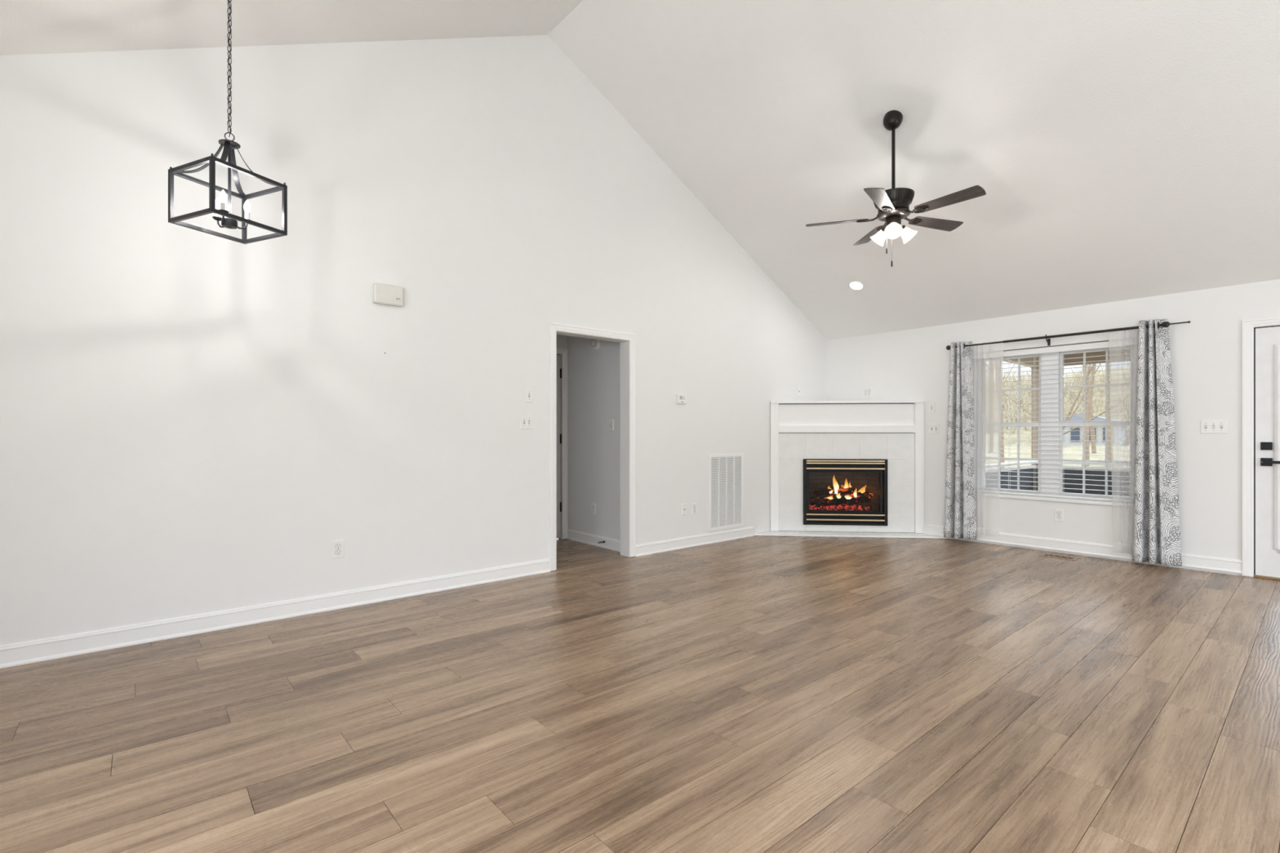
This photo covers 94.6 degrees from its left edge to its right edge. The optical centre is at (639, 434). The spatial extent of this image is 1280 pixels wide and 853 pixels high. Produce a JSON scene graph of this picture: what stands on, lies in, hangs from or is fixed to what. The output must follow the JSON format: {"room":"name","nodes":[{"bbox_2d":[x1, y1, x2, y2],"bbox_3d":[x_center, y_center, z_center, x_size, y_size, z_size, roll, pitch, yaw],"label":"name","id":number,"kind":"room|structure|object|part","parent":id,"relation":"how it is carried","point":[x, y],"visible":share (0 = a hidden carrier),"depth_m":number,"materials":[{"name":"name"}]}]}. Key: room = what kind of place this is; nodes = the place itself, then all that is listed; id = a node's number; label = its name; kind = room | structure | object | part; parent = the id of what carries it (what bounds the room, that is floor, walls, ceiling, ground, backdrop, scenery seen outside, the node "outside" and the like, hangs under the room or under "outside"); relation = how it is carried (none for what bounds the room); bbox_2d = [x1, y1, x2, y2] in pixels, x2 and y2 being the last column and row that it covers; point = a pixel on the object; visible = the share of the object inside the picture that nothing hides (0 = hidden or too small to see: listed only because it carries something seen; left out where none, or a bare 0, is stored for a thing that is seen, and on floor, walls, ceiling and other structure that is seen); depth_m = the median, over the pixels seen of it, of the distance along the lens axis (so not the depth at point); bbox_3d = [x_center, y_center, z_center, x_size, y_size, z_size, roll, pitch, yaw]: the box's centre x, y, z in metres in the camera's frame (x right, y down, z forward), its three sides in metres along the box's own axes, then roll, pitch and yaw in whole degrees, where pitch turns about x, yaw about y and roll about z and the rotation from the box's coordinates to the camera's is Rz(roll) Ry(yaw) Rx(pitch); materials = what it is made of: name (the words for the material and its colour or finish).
{"room":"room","nodes":[
{"label":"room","id":0,"kind":"room"},
{"bbox_2d":[0,35,826,645],"bbox_3d":[-0.782,-1.116,5.117,8.750,4.572,0.130,0,0,-40],"label":"wall","id":1,"kind":"structure","parent":0,"point":[192,421],"depth_m":3.95,"materials":[{"name":"paint"}]},
{"bbox_2d":[0,558,550,668],"bbox_3d":[-2.416,1.115,3.626,4.328,0.110,0.020,0,0,-40],"label":"baseboard","id":2,"kind":"structure","parent":1,"relation":"attached to","point":[65,646],"depth_m":3.60,"materials":[{"name":"paint"}]},
{"bbox_2d":[332,539,344,559],"bbox_3d":[-2.027,0.772,3.965,0.076,0.121,0.009,0,0,-40],"label":"power outlet","id":3,"kind":"object","parent":1,"relation":"attached to","point":[338,546],"visible":1,"depth_m":3.96,"materials":[{"name":"white plastic"}]},
{"bbox_2d":[335,550,341,555],"bbox_3d":[-2.026,0.793,3.963,0.035,0.029,0.004,0,0,-40],"label":"receptacle","id":4,"kind":"object","parent":3,"relation":"attached to","point":[337,552],"depth_m":3.96,"materials":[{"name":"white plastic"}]},
{"bbox_2d":[335,543,341,548],"bbox_3d":[-2.025,0.751,3.963,0.038,0.032,0.004,0,0,-40],"label":"receptacle","id":5,"kind":"object","parent":3,"relation":"attached to","point":[337,545],"depth_m":3.96,"materials":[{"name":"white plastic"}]},
{"bbox_2d":[373,282,403,306],"bbox_3d":[-1.772,-0.981,4.152,0.200,0.140,0.055,0,0,-40],"label":"door chime","id":6,"kind":"object","parent":1,"relation":"attached to","point":[383,294],"visible":1,"depth_m":4.13,"materials":[{"name":"beige plastic"}]},
{"bbox_2d":[520,415,533,429],"bbox_3d":[-0.935,-0.100,4.888,0.116,0.115,0.020,0,0,-40],"label":"light switch","id":7,"kind":"object","parent":1,"relation":"attached to","point":[526,421],"visible":1,"depth_m":4.89,"materials":[{"name":"white plastic"}]},
{"bbox_2d":[524,388,533,402],"bbox_3d":[-0.918,-0.321,4.903,0.070,0.115,0.020,0,0,-40],"label":"light switch","id":8,"kind":"object","parent":1,"relation":"attached to","point":[528,392],"visible":1,"depth_m":4.90,"materials":[{"name":"white plastic"}]},
{"bbox_2d":[549,321,635,571],"bbox_3d":[-0.454,0.104,5.395,0.952,2.124,0.168,0,0,-40],"label":"trim","id":9,"kind":"structure","parent":1,"relation":"attached to","point":[627,340],"depth_m":5.61,"materials":[{"name":"paint"}]},
{"bbox_2d":[675,394,686,404],"bbox_3d":[0.425,-0.362,6.044,0.132,0.096,0.026,0,0,-40],"label":"thermostat","id":10,"kind":"object","parent":1,"relation":"attached to","point":[680,398],"visible":1,"depth_m":6.03,"materials":[{"name":"white plastic"}]},
{"bbox_2d":[681,503,686,515],"bbox_3d":[0.459,0.773,6.080,0.071,0.117,0.014,0,0,-40],"label":"cable plate","id":11,"kind":"object","parent":1,"relation":"attached to","point":[683,505],"visible":1,"depth_m":6.08,"materials":[{"name":"white plastic"}]},
{"bbox_2d":[635,526,754,556],"bbox_3d":[0.631,1.115,6.223,1.773,0.110,0.020,0,0,-40],"label":"baseboard","id":12,"kind":"structure","parent":1,"relation":"attached to","point":[646,548],"depth_m":6.14,"materials":[{"name":"paint"}]},
{"bbox_2d":[692,502,697,514],"bbox_3d":[0.573,0.779,6.181,0.071,0.117,0.009,0,0,-40],"label":"power outlet","id":13,"kind":"object","parent":1,"relation":"attached to","point":[694,504],"visible":1,"depth_m":6.18,"materials":[{"name":"white plastic"}]},
{"bbox_2d":[708,453,743,531],"bbox_3d":[0.954,0.630,6.503,0.575,0.825,0.012,0,0,-40],"label":"air vent","id":14,"kind":"object","parent":1,"relation":"in","point":[726,471],"visible":1,"depth_m":6.50,"materials":[{"name":"metal"}]},
{"bbox_2d":[797,386,800,395],"bbox_3d":[1.991,-0.535,7.390,0.070,0.115,0.008,0,0,-40],"label":"cable plate","id":15,"kind":"object","parent":1,"relation":"attached to","point":[798,388],"visible":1,"depth_m":7.39,"materials":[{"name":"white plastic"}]},
{"bbox_2d":[556,334,567,539],"bbox_3d":[-2.885,-0.035,4.948,5.330,2.410,0.120,0,0,-40],"label":"wall","id":16,"kind":"structure","parent":0,"point":[562,340],"depth_m":6.59,"materials":[{"name":"paint"}]},
{"bbox_2d":[556,354,561,538],"bbox_3d":[-1.178,0.139,6.364,0.775,2.062,0.060,0,0,-40],"label":"door","id":17,"kind":"structure","parent":16,"relation":"in","point":[558,356],"depth_m":6.58,"materials":[{"name":"paint"}]},
{"bbox_2d":[556,347,568,538],"bbox_3d":[-1.155,0.103,6.330,0.897,2.122,0.021,0,0,-40],"label":"trim","id":18,"kind":"structure","parent":16,"relation":"attached to","point":[564,352],"depth_m":6.59,"materials":[{"name":"paint"}]},
{"bbox_2d":[567,335,620,540],"bbox_3d":[-0.451,-0.035,6.293,0.120,2.410,1.230,0,0,-40],"label":"wall","id":19,"kind":"structure","parent":0,"point":[593,375],"depth_m":6.25,"materials":[{"name":"paint"}]},
{"bbox_2d":[566,528,620,551],"bbox_3d":[-0.466,1.115,6.203,0.020,0.110,1.108,0,0,-40],"label":"baseboard","id":20,"kind":"structure","parent":19,"relation":"attached to","point":[583,537],"depth_m":6.22,"materials":[{"name":"paint"}]},
{"bbox_2d":[591,502,595,514],"bbox_3d":[-0.493,0.785,6.244,0.009,0.117,0.071,0,0,-40],"label":"power outlet","id":21,"kind":"object","parent":19,"relation":"attached to","point":[593,504],"visible":1,"depth_m":6.23,"materials":[{"name":"white plastic"}]},
{"bbox_2d":[591,338,600,350],"bbox_3d":[-0.470,-0.954,6.191,0.042,0.132,0.132,0,0,-40],"label":"smoke detector","id":22,"kind":"object","parent":19,"relation":"attached to","point":[595,344],"visible":0.89,"depth_m":6.16,"materials":[{"name":"white plastic"}]},
{"bbox_2d":[608,419,613,431],"bbox_3d":[-0.296,-0.095,6.004,0.020,0.115,0.070,0,0,-40],"label":"light switch","id":23,"kind":"object","parent":19,"relation":"attached to","point":[611,421],"visible":1,"depth_m":6.00,"materials":[{"name":"white plastic"}]},
{"bbox_2d":[0,530,1279,852],"bbox_3d":[1.088,1.270,2.807,8.800,0.200,9.012,0,0,-40],"label":"floor","id":24,"kind":"structure","parent":0,"point":[756,694],"depth_m":2.44,"materials":[{"name":"brown wood"}]},
{"bbox_2d":[753,400,952,538],"bbox_3d":[2.456,0.389,7.246,2.200,1.561,1.110,0,0,5],"label":"fireplace","id":25,"kind":"object","parent":24,"relation":"on","point":[877,445],"depth_m":6.93,"materials":[{"name":"paint"}]},
{"bbox_2d":[810,496,862,506],"bbox_3d":[2.387,0.816,7.159,0.611,0.134,0.141,0,0,4],"label":"log","id":26,"kind":"object","parent":25,"relation":"on","point":[814,500],"visible":0.31,"depth_m":7.12,"materials":[{"name":"wood"}]},
{"bbox_2d":[813,485,853,496],"bbox_3d":[2.336,0.685,7.133,0.471,0.132,0.083,0,0,20],"label":"log","id":27,"kind":"object","parent":26,"relation":"on","point":[815,492],"visible":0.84,"depth_m":7.09,"materials":[{"name":"wood"}]},
{"bbox_2d":[819,484,844,493],"bbox_3d":[2.320,0.664,7.110,0.345,0.103,0.049,0,0,-13],"label":"log","id":28,"kind":"object","parent":27,"relation":"on","point":[825,491],"visible":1,"depth_m":7.08,"materials":[{"name":"wood"}]},
{"bbox_2d":[832,475,839,493],"bbox_3d":[2.358,0.603,7.102,0.055,0.225,0.062,0,0,-40],"label":"flame","id":29,"kind":"object","parent":27,"relation":"on","point":[836,486],"visible":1,"depth_m":7.09,"materials":[{"name":"yellow"}]},
{"bbox_2d":[843,478,848,488],"bbox_3d":[2.472,0.620,7.098,0.060,0.190,0.040,0,0,-25],"label":"flame","id":30,"kind":"object","parent":27,"relation":"on","point":[846,486],"visible":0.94,"depth_m":7.09,"materials":[{"name":"yellow"}]},
{"bbox_2d":[857,484,866,492],"bbox_3d":[2.680,0.690,7.117,0.108,0.160,0.055,0,0,7],"label":"flame","id":31,"kind":"object","parent":26,"relation":"on","point":[864,486],"visible":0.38,"depth_m":7.12,"materials":[{"name":"orange"}]},
{"bbox_2d":[808,504,869,510],"bbox_3d":[2.383,0.879,7.087,0.678,0.082,0.222,0,0,4],"label":"embers","id":32,"kind":"object","parent":25,"relation":"in","point":[854,506],"visible":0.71,"depth_m":7.05,"materials":[{"name":"red"}]},
{"bbox_3d":[2.418,0.859,7.094,0.700,0.120,0.234,0,0,5],"label":"fire grate","id":33,"kind":"part","parent":25,"relation":"part of","materials":[{"name":"red"}]},
{"bbox_3d":[2.418,0.904,7.094,0.700,0.030,0.152,0,0,5],"label":"grate frame","id":34,"kind":"part","parent":25,"relation":"part of","materials":[{"name":"black metal"}]},
{"bbox_2d":[807,463,882,466],"bbox_3d":[2.409,0.357,6.965,0.873,0.106,0.006,0,0,5],"label":"grille","id":35,"kind":"object","parent":25,"relation":"attached to","point":[807,464],"depth_m":6.93,"materials":[{"name":"metal"}]},
{"bbox_2d":[807,512,882,522],"bbox_3d":[2.409,0.981,6.965,0.873,0.108,0.006,0,0,5],"label":"grille","id":36,"kind":"object","parent":25,"relation":"attached to","point":[807,513],"depth_m":6.97,"materials":[{"name":"metal"}]},
{"bbox_3d":[2.402,0.668,6.937,0.863,0.480,0.035,0,0,5],"label":"glass frame","id":37,"kind":"part","parent":25,"relation":"part of","materials":[{"name":"glass"}]},
{"bbox_2d":[818,488,873,506],"bbox_3d":[2.443,0.749,7.017,0.600,0.213,0.147,0,0,6],"label":"log","id":38,"kind":"object","parent":25,"relation":"on","point":[867,496],"visible":0.94,"depth_m":6.97,"materials":[{"name":"wood"}]},
{"bbox_2d":[844,494,851,498],"bbox_3d":[2.450,0.733,6.949,0.065,0.055,0.068,0,0,-40],"label":"flame","id":39,"kind":"object","parent":38,"relation":"on","point":[847,496],"visible":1,"depth_m":6.94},
{"bbox_2d":[853,488,857,497],"bbox_3d":[2.530,0.685,6.942,0.039,0.110,0.028,0,0,17],"label":"flame","id":40,"kind":"object","parent":38,"relation":"on","point":[855,493],"visible":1,"depth_m":6.94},
{"bbox_3d":[2.421,-0.229,6.961,1.556,0.254,0.024,0,0,5],"label":"frieze panel","id":41,"kind":"part","parent":25,"relation":"part of","materials":[{"name":"paint"}]},
{"bbox_2d":[770,400,924,404],"bbox_3d":[2.460,-0.379,7.346,1.746,0.027,0.910,0,0,5],"label":"mantel shelf","id":42,"kind":"object","parent":25,"relation":"attached to","point":[922,402],"depth_m":6.91,"materials":[{"name":"paint"}]},
{"bbox_2d":[1038,552,1080,560],"bbox_3d":[3.999,1.167,5.632,0.170,0.004,0.300,0,0,-40],"label":"floor vent","id":43,"kind":"object","parent":24,"relation":"in","point":[1050,555],"visible":1,"depth_m":5.62,"materials":[{"name":"metal"}]},
{"bbox_2d":[0,0,1279,340],"bbox_3d":[1.538,-2.421,2.279,8.900,2.362,7.460,0,0,-40],"label":"ceiling","id":44,"kind":"structure","parent":0,"point":[1118,150],"depth_m":4.49,"materials":[{"name":"paint"}]},
{"bbox_2d":[168,0,287,244],"bbox_3d":[-2.003,-1.669,2.881,0.338,1.334,0.356,0,0,25],"label":"pendant lantern","id":45,"kind":"object","parent":44,"relation":"hanging from","point":[228,145],"visible":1,"depth_m":2.87,"materials":[{"name":"black metal"}]},
{"bbox_3d":[-2.003,-1.127,2.881,0.338,0.250,0.356,0,0,25],"label":"cage frame","id":46,"kind":"part","parent":45,"relation":"part of","materials":[{"name":"black metal"}]},
{"bbox_3d":[-2.003,-1.224,2.881,0.013,0.355,0.013,0,0,24],"label":"stem","id":47,"kind":"part","parent":45,"relation":"part of","materials":[{"name":"black metal"}]},
{"bbox_3d":[-2.003,-1.860,2.881,0.017,0.817,0.017,0,0,-40],"label":"chain","id":48,"kind":"part","parent":45,"relation":"part of","materials":[{"name":"black metal"}]},
{"bbox_3d":[-1.970,-1.034,2.914,0.059,0.045,0.008,0,0,-45],"label":"arm","id":49,"kind":"part","parent":45,"relation":"part of","materials":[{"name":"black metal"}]},
{"bbox_2d":[848,280,864,290],"bbox_3d":[2.415,-1.660,6.591,0.161,0.083,0.180,0,0,-40],"label":"recessed light","id":50,"kind":"object","parent":44,"relation":"in","point":[853,285],"visible":1,"depth_m":6.58,"materials":[{"name":"white plastic"}]},
{"bbox_2d":[805,110,986,266],"bbox_3d":[2.002,-1.901,4.579,1.271,1.207,1.239,0,0,-40],"label":"ceiling fan","id":51,"kind":"object","parent":44,"relation":"hanging from","point":[892,205],"visible":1,"depth_m":4.55,"materials":[{"name":"black metal"}]},
{"bbox_3d":[1.576,-1.698,4.735,0.476,0.006,0.139,0,12,17],"label":"blade","id":52,"kind":"part","parent":51,"relation":"part of","materials":[{"name":"wood"}]},
{"bbox_3d":[1.970,-1.698,5.037,0.139,0.006,0.476,-13,0,-1],"label":"blade","id":53,"kind":"part","parent":51,"relation":"part of","materials":[{"name":"brown wood"}]},
{"bbox_3d":[1.911,-1.562,4.711,0.130,0.133,0.133,0,0,-40],"label":"lamp shade","id":54,"kind":"part","parent":51,"relation":"part of","materials":[{"name":"glass"}]},
{"bbox_3d":[1.741,-1.698,4.266,0.139,0.006,0.476,15,8,34],"label":"blade","id":55,"kind":"part","parent":51,"relation":"part of","materials":[{"name":"wood"}]},
{"bbox_3d":[1.939,-1.562,4.496,0.133,0.133,0.122,0,0,-40],"label":"lamp shade","id":56,"kind":"part","parent":51,"relation":"part of","materials":[{"name":"glass"}]},
{"bbox_3d":[2.108,-1.562,4.624,0.132,0.133,0.126,0,0,-40],"label":"lamp shade","id":57,"kind":"part","parent":51,"relation":"part of","materials":[{"name":"glass"}]},
{"bbox_3d":[2.380,-1.698,4.755,0.476,0.006,0.139,0,-12,-19],"label":"blade","id":58,"kind":"part","parent":51,"relation":"part of","materials":[{"name":"brown wood"}]},
{"bbox_3d":[2.238,-1.698,4.279,0.139,0.006,0.476,16,-9,-36],"label":"blade","id":59,"kind":"part","parent":51,"relation":"part of","materials":[{"name":"brown wood"}]},
{"bbox_2d":[826,279,1279,577],"bbox_3d":[4.868,-0.035,5.117,0.150,2.410,7.200,0,0,-40],"label":"wall","id":60,"kind":"structure","parent":0,"point":[911,364],"depth_m":5.53,"materials":[{"name":"paint"}]},
{"bbox_2d":[862,387,871,397],"bbox_3d":[2.840,-0.520,7.374,0.009,0.115,0.117,0,0,-40],"label":"power outlet","id":61,"kind":"object","parent":60,"relation":"attached to","point":[867,393],"visible":1,"depth_m":7.37,"materials":[{"name":"white plastic"}]},
{"bbox_2d":[928,402,934,413],"bbox_3d":[3.345,-0.305,6.773,0.020,0.115,0.070,0,0,-40],"label":"light switch","id":62,"kind":"object","parent":60,"relation":"attached to","point":[931,406],"visible":1,"depth_m":6.77,"materials":[{"name":"white plastic"}]},
{"bbox_2d":[928,423,939,433],"bbox_3d":[3.361,-0.065,6.755,0.020,0.115,0.116,0,0,-40],"label":"light switch","id":63,"kind":"object","parent":60,"relation":"attached to","point":[933,428],"visible":1,"depth_m":6.75,"materials":[{"name":"white plastic"}]},
{"bbox_2d":[975,342,1134,506],"bbox_3d":[4.130,-0.107,5.966,0.172,1.549,1.370,0,0,-40],"label":"window","id":64,"kind":"structure","parent":60,"relation":"in","point":[1054,425],"depth_m":5.95,"materials":[{"name":"white plastic"}]},
{"bbox_3d":[3.918,0.246,6.269,0.022,0.738,0.590,0,0,-40],"label":"sash","id":65,"kind":"part","parent":64,"relation":"part of","materials":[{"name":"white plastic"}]},
{"bbox_3d":[3.936,-0.465,6.285,0.022,0.770,0.590,0,0,-40],"label":"sash","id":66,"kind":"part","parent":64,"relation":"part of","materials":[{"name":"white plastic"}]},
{"bbox_2d":[975,341,1133,502],"bbox_3d":[4.116,-0.126,5.954,0.064,1.501,1.350,0,0,-40],"label":"window blind","id":67,"kind":"object","parent":64,"relation":"attached to","point":[1099,344],"visible":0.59,"depth_m":5.90,"materials":[{"name":"plastic"}]},
{"bbox_3d":[3.767,-0.110,6.373,0.052,1.440,0.002,0,0,-40],"label":"ladder cord","id":68,"kind":"part","parent":67,"relation":"part of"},
{"bbox_3d":[4.121,0.617,5.959,0.045,0.017,1.344,0,0,-40],"label":"rail","id":69,"kind":"part","parent":67,"relation":"part of","materials":[{"name":"plastic"}]},
{"bbox_3d":[4.481,-0.110,5.536,0.052,1.440,0.002,0,0,-40],"label":"ladder cord","id":70,"kind":"part","parent":67,"relation":"part of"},
{"bbox_3d":[4.106,0.651,5.946,0.110,0.032,1.370,0,0,-40],"label":"sill","id":71,"kind":"part","parent":64,"relation":"part of","materials":[{"name":"paint"}]},
{"bbox_3d":[4.398,0.246,5.705,0.022,0.738,0.580,0,0,-40],"label":"sash","id":72,"kind":"part","parent":64,"relation":"part of","materials":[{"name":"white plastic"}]},
{"bbox_3d":[4.417,-0.465,5.721,0.022,0.770,0.580,0,0,-40],"label":"sash","id":73,"kind":"part","parent":64,"relation":"part of","materials":[{"name":"white plastic"}]},
{"bbox_2d":[1054,508,1063,521],"bbox_3d":[4.146,0.801,5.842,0.009,0.121,0.076,0,0,-40],"label":"power outlet","id":74,"kind":"object","parent":60,"relation":"attached to","point":[1059,513],"visible":1,"depth_m":5.84,"materials":[{"name":"white plastic"}]},
{"bbox_2d":[946,320,1190,350],"bbox_3d":[4.083,-0.938,5.832,0.115,0.101,2.001,0,0,-40],"label":"curtain rod","id":75,"kind":"object","parent":60,"relation":"attached to","point":[1166,324],"visible":0.95,"depth_m":5.70,"materials":[{"name":"metal"}]},
{"bbox_2d":[943,341,976,539],"bbox_3d":[3.486,0.064,6.458,0.121,2.143,0.331,0,0,-37],"label":"curtain","id":76,"kind":"object","parent":75,"relation":"hanging from","point":[959,517],"visible":1,"depth_m":6.42,"materials":[{"name":"fabric"}]},
{"bbox_3d":[3.615,-0.962,6.333,0.017,0.017,0.530,0,0,-40],"label":"rod","id":77,"kind":"part","parent":75,"relation":"part of","materials":[{"name":"metal"}]},
{"bbox_2d":[970,340,1004,536],"bbox_3d":[3.699,0.048,6.285,0.059,2.055,0.324,0,0,-40],"label":"sheer curtain","id":78,"kind":"object","parent":75,"relation":"hanging from","point":[992,350],"visible":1,"depth_m":6.29,"materials":[{"name":"fabric"}]},
{"bbox_3d":[4.186,-0.962,5.663,0.025,0.025,1.250,0,0,-40],"label":"rod","id":79,"kind":"part","parent":75,"relation":"part of","materials":[{"name":"metal"}]},
{"bbox_2d":[1108,325,1138,554],"bbox_3d":[4.442,0.055,5.410,0.051,2.070,0.230,0,0,-38],"label":"sheer curtain","id":80,"kind":"object","parent":75,"relation":"hanging from","point":[1127,337],"visible":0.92,"depth_m":5.42,"materials":[{"name":"fabric"}]},
{"bbox_2d":[1132,319,1182,565],"bbox_3d":[4.547,0.062,5.210,0.126,2.155,0.335,0,0,-38],"label":"curtain","id":81,"kind":"object","parent":75,"relation":"hanging from","point":[1156,530],"visible":1,"depth_m":5.19,"materials":[{"name":"fabric"}]},
{"bbox_2d":[924,524,1241,573],"bbox_3d":[4.129,1.093,5.853,0.020,0.110,2.582,0,0,-40],"label":"baseboard","id":82,"kind":"structure","parent":60,"relation":"attached to","point":[1228,565],"depth_m":5.69,"materials":[{"name":"paint"}]},
{"bbox_2d":[1200,419,1227,433],"bbox_3d":[4.857,-0.064,4.999,0.020,0.115,0.166,0,0,-40],"label":"light switch","id":83,"kind":"object","parent":60,"relation":"attached to","point":[1218,426],"visible":1,"depth_m":5.00,"materials":[{"name":"white plastic"}]},
{"bbox_2d":[1241,315,1279,576],"bbox_3d":[5.315,0.110,4.460,0.021,2.104,1.078,0,0,-40],"label":"trim","id":84,"kind":"structure","parent":60,"relation":"attached to","point":[1247,325],"depth_m":4.84,"materials":[{"name":"paint"}]},
{"bbox_2d":[1251,324,1279,580],"bbox_3d":[5.363,0.142,4.501,0.195,2.056,0.970,0,0,-40],"label":"door","id":85,"kind":"structure","parent":60,"relation":"in","point":[1266,340],"depth_m":4.79,"materials":[{"name":"paint"}]},
{"bbox_3d":[5.074,0.225,4.780,0.014,0.065,0.066,0,0,-40],"label":"handle","id":86,"kind":"part","parent":85,"relation":"part of","materials":[{"name":"metal"}]},
{"bbox_3d":[5.082,0.225,4.720,0.051,0.024,0.127,0,0,-40],"label":"lever","id":87,"kind":"part","parent":85,"relation":"part of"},
{"bbox_3d":[5.330,0.115,4.473,0.022,1.682,0.722,0,0,-40],"label":"lite frame","id":88,"kind":"part","parent":85,"relation":"part of","materials":[{"name":"paint"}]},
{"bbox_3d":[6.493,-1.180,5.484,2.800,0.220,6.050,0,0,-40],"label":"porch roof","id":89,"kind":"structure","parent":60,"relation":"attached to","visible":0},
{"bbox_2d":[1030,348,1130,368],"bbox_3d":[7.341,-1.060,6.108,0.120,0.260,5.700,0,0,-40],"label":"beam","id":90,"kind":"structure","parent":89,"relation":"attached to","point":[1102,353],"depth_m":7.71,"materials":[{"name":"wood"}]},
{"label":"outside","id":91,"kind":"structure","parent":0,"visible":0},
{"bbox_2d":[985,365,1130,469],"bbox_3d":[37.299,-5.303,63.765,125.000,15.068,110.000,0,0,-40],"label":"ground","id":92,"kind":"structure","parent":91,"point":[1025,441],"depth_m":51.65,"materials":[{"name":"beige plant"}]},
{"bbox_2d":[988,360,993,452],"bbox_3d":[17.789,-8.758,36.172,14.218,19.638,10.483,0,0,-4],"label":"bare tree","id":93,"kind":"object","parent":92,"relation":"on","point":[991,395],"visible":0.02,"depth_m":34.36,"materials":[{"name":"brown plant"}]},
{"bbox_2d":[994,360,1004,468],"bbox_3d":[11.670,-6.104,21.705,10.212,15.450,9.145,0,0,10],"label":"bare tree","id":94,"kind":"object","parent":92,"relation":"on","point":[997,362],"visible":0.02,"depth_m":20.07,"materials":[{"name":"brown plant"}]},
{"bbox_2d":[985,364,1130,436],"bbox_3d":[54.126,-5.836,82.822,50.733,14.331,43.036,0,0,-40],"label":"brush","id":95,"kind":"object","parent":92,"relation":"on","point":[1024,395],"visible":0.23,"depth_m":76.34,"materials":[{"name":"plant"}]},
{"bbox_2d":[987,363,1129,435],"bbox_3d":[8.006,-1.337,10.138,2.946,6.740,5.156,0,0,-8],"label":"bare tree","id":96,"kind":"object","parent":92,"relation":"on","point":[1088,369],"visible":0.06,"depth_m":10.58,"materials":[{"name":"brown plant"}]},
{"bbox_2d":[1082,364,1089,466],"bbox_3d":[14.996,-5.624,21.348,8.057,14.262,5.498,0,0,29],"label":"bare tree","id":97,"kind":"object","parent":92,"relation":"on","point":[1086,393],"visible":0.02,"depth_m":21.96,"materials":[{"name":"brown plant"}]},
{"bbox_2d":[1081,364,1096,466],"bbox_3d":[14.755,-5.270,18.565,10.586,13.899,9.116,0,0,-40],"label":"bare tree","id":98,"kind":"object","parent":92,"relation":"on","point":[1091,388],"visible":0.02,"depth_m":17.85,"materials":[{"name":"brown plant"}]},
{"bbox_2d":[1086,364,1096,453],"bbox_3d":[25.553,-9.034,34.184,9.711,20.560,14.072,0,0,-40],"label":"bare tree","id":99,"kind":"object","parent":92,"relation":"on","point":[1091,428],"visible":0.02,"depth_m":36.39,"materials":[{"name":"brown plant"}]},
{"bbox_2d":[1062,413,1126,444],"bbox_3d":[43.218,-0.238,57.136,6.400,3.500,6.600,0,0,44],"label":"house","id":100,"kind":"structure","parent":92,"relation":"on","point":[1100,440],"depth_m":54.96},
{"bbox_3d":[40.749,0.012,55.264,0.680,1.240,0.025,0,0,44],"label":"pane","id":101,"kind":"part","parent":100,"relation":"part of","materials":[{"name":"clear glass"}]},
{"bbox_3d":[42.488,0.012,53.611,0.680,1.240,0.025,0,0,44],"label":"pane","id":102,"kind":"part","parent":100,"relation":"part of","materials":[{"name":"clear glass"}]},
{"bbox_2d":[1107,362,1113,466],"bbox_3d":[17.498,-5.953,18.578,9.370,15.134,8.755,0,0,-7],"label":"bare tree","id":103,"kind":"object","parent":92,"relation":"on","point":[1109,441],"visible":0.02,"depth_m":19.54,"materials":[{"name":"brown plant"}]},
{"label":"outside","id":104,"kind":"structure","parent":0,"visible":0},
{"bbox_3d":[6.433,1.390,5.400,2.600,0.160,6.000,0,0,-40],"label":"porch deck","id":105,"kind":"object","parent":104,"visible":0},
{"bbox_2d":[981,361,985,487],"bbox_3d":[3.792,0.190,6.742,0.180,2.240,0.230,0,0,-40],"label":"pilaster","id":106,"kind":"object","parent":105,"relation":"on","point":[983,371],"visible":0.02,"depth_m":6.66,"materials":[{"name":"wood"}]},
{"bbox_2d":[1003,356,1038,367],"bbox_3d":[4.582,-1.060,7.410,2.390,0.260,0.100,0,0,-40],"label":"beam","id":107,"kind":"structure","parent":106,"relation":"on","point":[1035,358],"depth_m":7.84,"materials":[{"name":"wood"}]},
{"bbox_2d":[985,460,1038,490],"bbox_3d":[4.697,0.818,7.507,2.090,0.905,0.090,0,0,-40],"label":"porch railing","id":108,"kind":"object","parent":105,"relation":"on","point":[1026,468],"visible":0.27,"depth_m":7.63,"materials":[{"name":"wood"}]},
{"bbox_3d":[4.697,0.380,7.507,2.090,0.030,0.090,0,0,-40],"label":"rail","id":109,"kind":"part","parent":108,"relation":"part of","materials":[{"name":"wood"}]},
{"bbox_3d":[4.697,0.443,7.507,2.090,0.035,0.050,0,0,-40],"label":"rail","id":110,"kind":"part","parent":108,"relation":"part of","materials":[{"name":"wood"}]},
{"bbox_2d":[1031,367,1038,490],"bbox_3d":[5.538,0.190,8.224,0.120,2.240,0.120,0,0,-40],"label":"porch post","id":111,"kind":"object","parent":105,"relation":"on","point":[1034,415],"visible":0.28,"depth_m":8.20,"materials":[{"name":"wood"}]},
{"bbox_2d":[1062,461,1129,496],"bbox_3d":[7.370,0.818,6.074,0.090,0.905,5.550,0,0,-40],"label":"porch railing","id":112,"kind":"object","parent":105,"relation":"on","point":[1092,472],"visible":0.02,"depth_m":7.74,"materials":[{"name":"wood"}]},
{"bbox_3d":[7.370,0.380,6.074,0.090,0.030,5.550,0,0,-40],"label":"rail","id":113,"kind":"part","parent":112,"relation":"part of","materials":[{"name":"wood"}]},
{"bbox_3d":[7.370,0.443,6.074,0.050,0.035,5.550,0,0,-40],"label":"rail","id":114,"kind":"part","parent":112,"relation":"part of","materials":[{"name":"wood"}]}
]}

